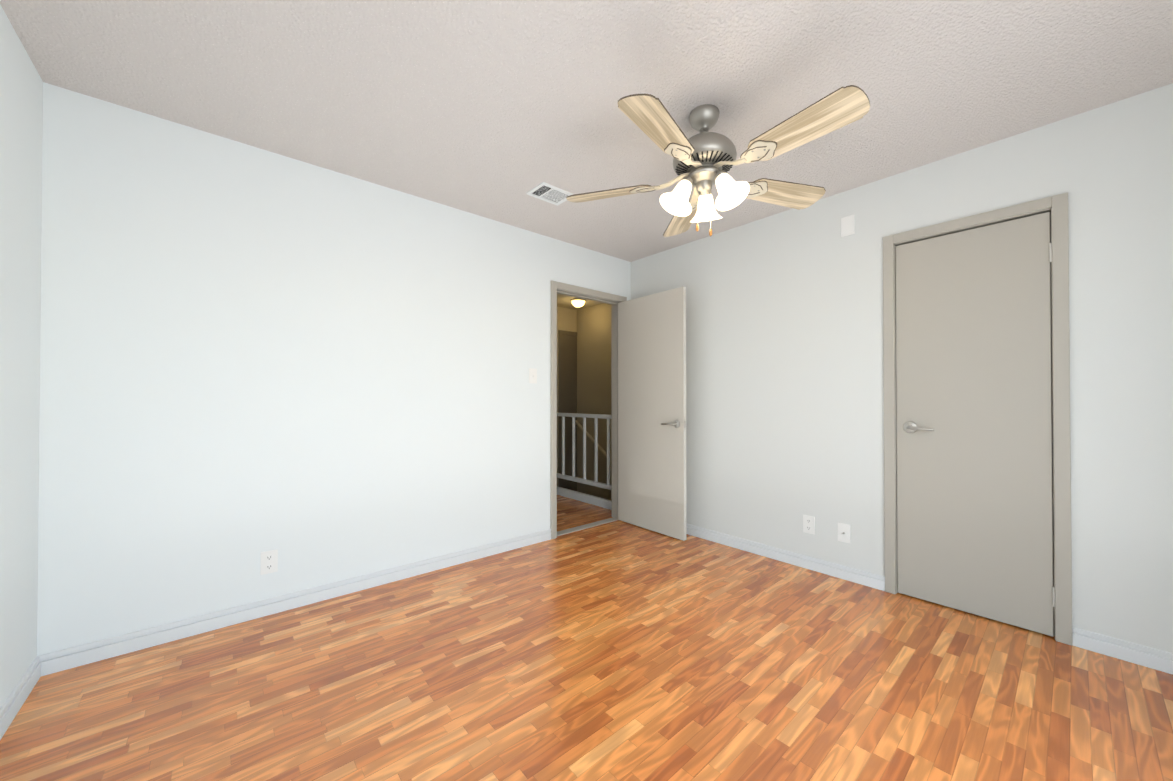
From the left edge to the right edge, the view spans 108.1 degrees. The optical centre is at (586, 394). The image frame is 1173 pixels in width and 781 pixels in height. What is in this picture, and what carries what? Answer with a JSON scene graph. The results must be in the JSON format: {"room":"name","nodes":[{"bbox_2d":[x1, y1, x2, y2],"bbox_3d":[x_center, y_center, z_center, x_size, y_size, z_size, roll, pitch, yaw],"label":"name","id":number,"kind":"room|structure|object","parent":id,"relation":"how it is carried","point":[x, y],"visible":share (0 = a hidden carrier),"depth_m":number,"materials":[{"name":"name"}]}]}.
{"room":"empty bedroom","nodes":[
{"label":"empty bedroom","id":0,"kind":"room"},
{"bbox_2d":[0,5,42,707],"bbox_3d":[-1.130,-0.082,0.371,0.120,2.440,3.530,0,-1,-41],"label":"wall","id":1,"kind":"structure","parent":0,"point":[21,109],"depth_m":1.56,"materials":[{"name":"white paint"}]},
{"bbox_2d":[0,657,40,739],"bbox_3d":[-1.115,1.096,0.446,0.013,0.085,3.397,0,-1,-41],"label":"baseboard","id":2,"kind":"structure","parent":1,"relation":"attached to","point":[16,700],"depth_m":1.54,"materials":[{"name":"white wood"}]},
{"bbox_2d":[37,82,630,655],"bbox_3d":[-0.948,-0.061,2.946,3.770,2.440,0.120,0,-1,-41],"label":"wall","id":3,"kind":"structure","parent":0,"point":[315,376],"depth_m":2.21,"materials":[{"name":"white paint"}]},
{"bbox_2d":[260,549,277,574],"bbox_3d":[-1.665,0.878,2.231,0.072,0.116,0.009,0,-1,-41],"label":"outlet","id":4,"kind":"object","parent":3,"relation":"attached to","point":[269,561],"visible":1,"depth_m":2.23,"materials":[{"name":"white plastic"}]},
{"bbox_2d":[37,529,550,675],"bbox_3d":[-0.905,1.116,2.886,3.530,0.085,0.013,0,-1,-41],"label":"baseboard","id":5,"kind":"structure","parent":3,"relation":"attached to","point":[74,657],"depth_m":2.19,"materials":[{"name":"white wood"}]},
{"bbox_2d":[529,368,536,382],"bbox_3d":[-0.416,-0.148,3.317,0.072,0.116,0.018,0,-1,-41],"label":"light switch","id":6,"kind":"object","parent":3,"relation":"attached to","point":[532,375],"visible":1,"depth_m":3.32,"materials":[{"name":"white plastic"}]},
{"bbox_2d":[550,280,626,538],"bbox_3d":[-0.001,0.122,3.767,0.876,2.088,0.152,0,-1,-41],"label":"door frame","id":7,"kind":"structure","parent":3,"relation":"attached to","point":[613,300],"depth_m":3.60,"materials":[{"name":"beige wood"}]},
{"bbox_2d":[618,287,686,540],"bbox_3d":[0.544,0.149,3.668,0.168,2.012,0.774,0,-1,-39],"label":"entry door","id":8,"kind":"structure","parent":3,"relation":"in","point":[652,412],"depth_m":3.61,"materials":[{"name":"beige wood"}]},
{"bbox_2d":[557,307,576,485],"bbox_3d":[-1.229,0.559,5.399,2.770,3.640,0.120,0,-1,-41],"label":"wall","id":9,"kind":"structure","parent":0,"point":[566,319],"depth_m":6.09,"materials":[{"name":"beige paint"}]},
{"bbox_2d":[558,330,576,490],"bbox_3d":[-0.266,0.281,6.147,0.338,2.408,0.016,0,-1,-41],"label":"hallway door","id":10,"kind":"structure","parent":9,"relation":"attached to","point":[567,371],"depth_m":6.15,"materials":[{"name":"brown wood"}]},
{"bbox_2d":[0,495,1172,780],"bbox_3d":[-0.420,1.204,2.328,3.770,0.100,5.570,0,-1,-41],"label":"floor","id":11,"kind":"structure","parent":0,"point":[618,651],"depth_m":1.66,"materials":[{"name":"laminate"}]},
{"bbox_2d":[557,413,611,509],"bbox_3d":[-0.230,0.675,4.911,0.070,1.000,1.905,0,-1,-41],"label":"railing","id":12,"kind":"object","parent":11,"relation":"on","point":[589,499],"visible":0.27,"depth_m":4.66,"materials":[{"name":"white wood"}]},
{"bbox_2d":[0,0,1172,309],"bbox_3d":[-0.075,-1.333,2.728,4.790,0.100,5.690,0,-1,-41],"label":"ceiling","id":13,"kind":"structure","parent":0,"point":[496,110],"depth_m":1.73,"materials":[{"name":"white paint"}]},
{"bbox_2d":[526,182,573,205],"bbox_3d":[-0.228,-1.280,2.714,0.250,0.006,0.190,0,-1,-41],"label":"ceiling vent","id":14,"kind":"object","parent":13,"relation":"in","point":[549,193],"visible":0.94,"depth_m":2.71,"materials":[{"name":"white metal"}]},
{"bbox_2d":[571,298,585,306],"bbox_3d":[-0.110,-1.211,5.643,0.200,0.095,0.200,0,-1,-41],"label":"dome lamp","id":15,"kind":"object","parent":13,"relation":"attached to","point":[578,302],"visible":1,"depth_m":5.58,"materials":[{"name":"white glass"}]},
{"bbox_2d":[566,85,869,236],"bbox_3d":[0.554,-1.006,1.912,1.276,0.566,1.251,0,-1,-41],"label":"ceiling fan","id":16,"kind":"object","parent":13,"relation":"hanging from","point":[704,160],"visible":1,"depth_m":1.84,"materials":[{"name":"beige wood"}]},
{"bbox_2d":[557,517,617,535],"bbox_3d":[-0.001,1.163,3.759,0.760,0.006,0.080,0,-1,-41],"label":"entry door sill","id":17,"kind":"structure","parent":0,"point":[578,528],"depth_m":3.74,"materials":[{"name":"beige"}]},
{"bbox_2d":[577,303,611,499],"bbox_3d":[0.492,0.561,5.622,0.120,3.640,2.040,0,-1,-41],"label":"wall","id":18,"kind":"structure","parent":0,"point":[594,359],"depth_m":5.97,"materials":[{"name":"beige paint"}]},
{"bbox_2d":[575,420,611,462],"bbox_3d":[0.456,0.980,5.507,0.084,1.235,1.843,0,-1,-41],"label":"handrail","id":19,"kind":"object","parent":18,"relation":"attached to","point":[600,448],"visible":0.35,"depth_m":5.89,"materials":[{"name":"beige wood"}]},
{"bbox_2d":[631,83,1172,652],"bbox_3d":[1.626,-0.062,2.764,0.120,2.440,3.530,0,-1,-41],"label":"wall","id":20,"kind":"structure","parent":0,"point":[785,399],"depth_m":2.52,"materials":[{"name":"white paint"}]},
{"bbox_2d":[803,515,814,534],"bbox_3d":[1.479,0.863,2.828,0.009,0.116,0.072,0,-1,-41],"label":"outlet","id":21,"kind":"object","parent":20,"relation":"attached to","point":[809,524],"visible":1,"depth_m":2.82,"materials":[{"name":"white plastic"}]},
{"bbox_2d":[838,522,850,543],"bbox_3d":[1.615,0.867,2.667,0.015,0.116,0.072,0,-1,-41],"label":"outlet","id":22,"kind":"object","parent":20,"relation":"attached to","point":[844,532],"visible":1,"depth_m":2.67,"materials":[{"name":"white plastic"}]},
{"bbox_2d":[841,214,854,236],"bbox_3d":[1.637,-1.058,2.663,0.008,0.120,0.075,0,-1,-41],"label":"wall plate","id":23,"kind":"object","parent":20,"relation":"attached to","point":[847,225],"visible":1,"depth_m":2.66,"materials":[{"name":"white plastic"}]},
{"bbox_2d":[686,523,1172,673],"bbox_3d":[1.541,1.115,2.752,0.013,0.085,3.397,0,-1,-41],"label":"baseboard","id":24,"kind":"structure","parent":20,"relation":"attached to","point":[1145,656],"depth_m":2.56,"materials":[{"name":"white wood"}]},
{"bbox_2d":[896,212,1054,636],"bbox_3d":[2.017,0.137,2.254,0.168,2.012,0.628,0,-1,-41],"label":"closet door","id":25,"kind":"structure","parent":20,"relation":"in","point":[974,433],"depth_m":2.21,"materials":[{"name":"beige wood"}]},
{"bbox_2d":[883,193,1071,644],"bbox_3d":[2.040,0.110,2.275,0.137,2.088,0.726,0,-1,-41],"label":"door frame","id":26,"kind":"structure","parent":20,"relation":"attached to","point":[1056,206],"depth_m":2.00,"materials":[{"name":"beige wood"}]}
]}

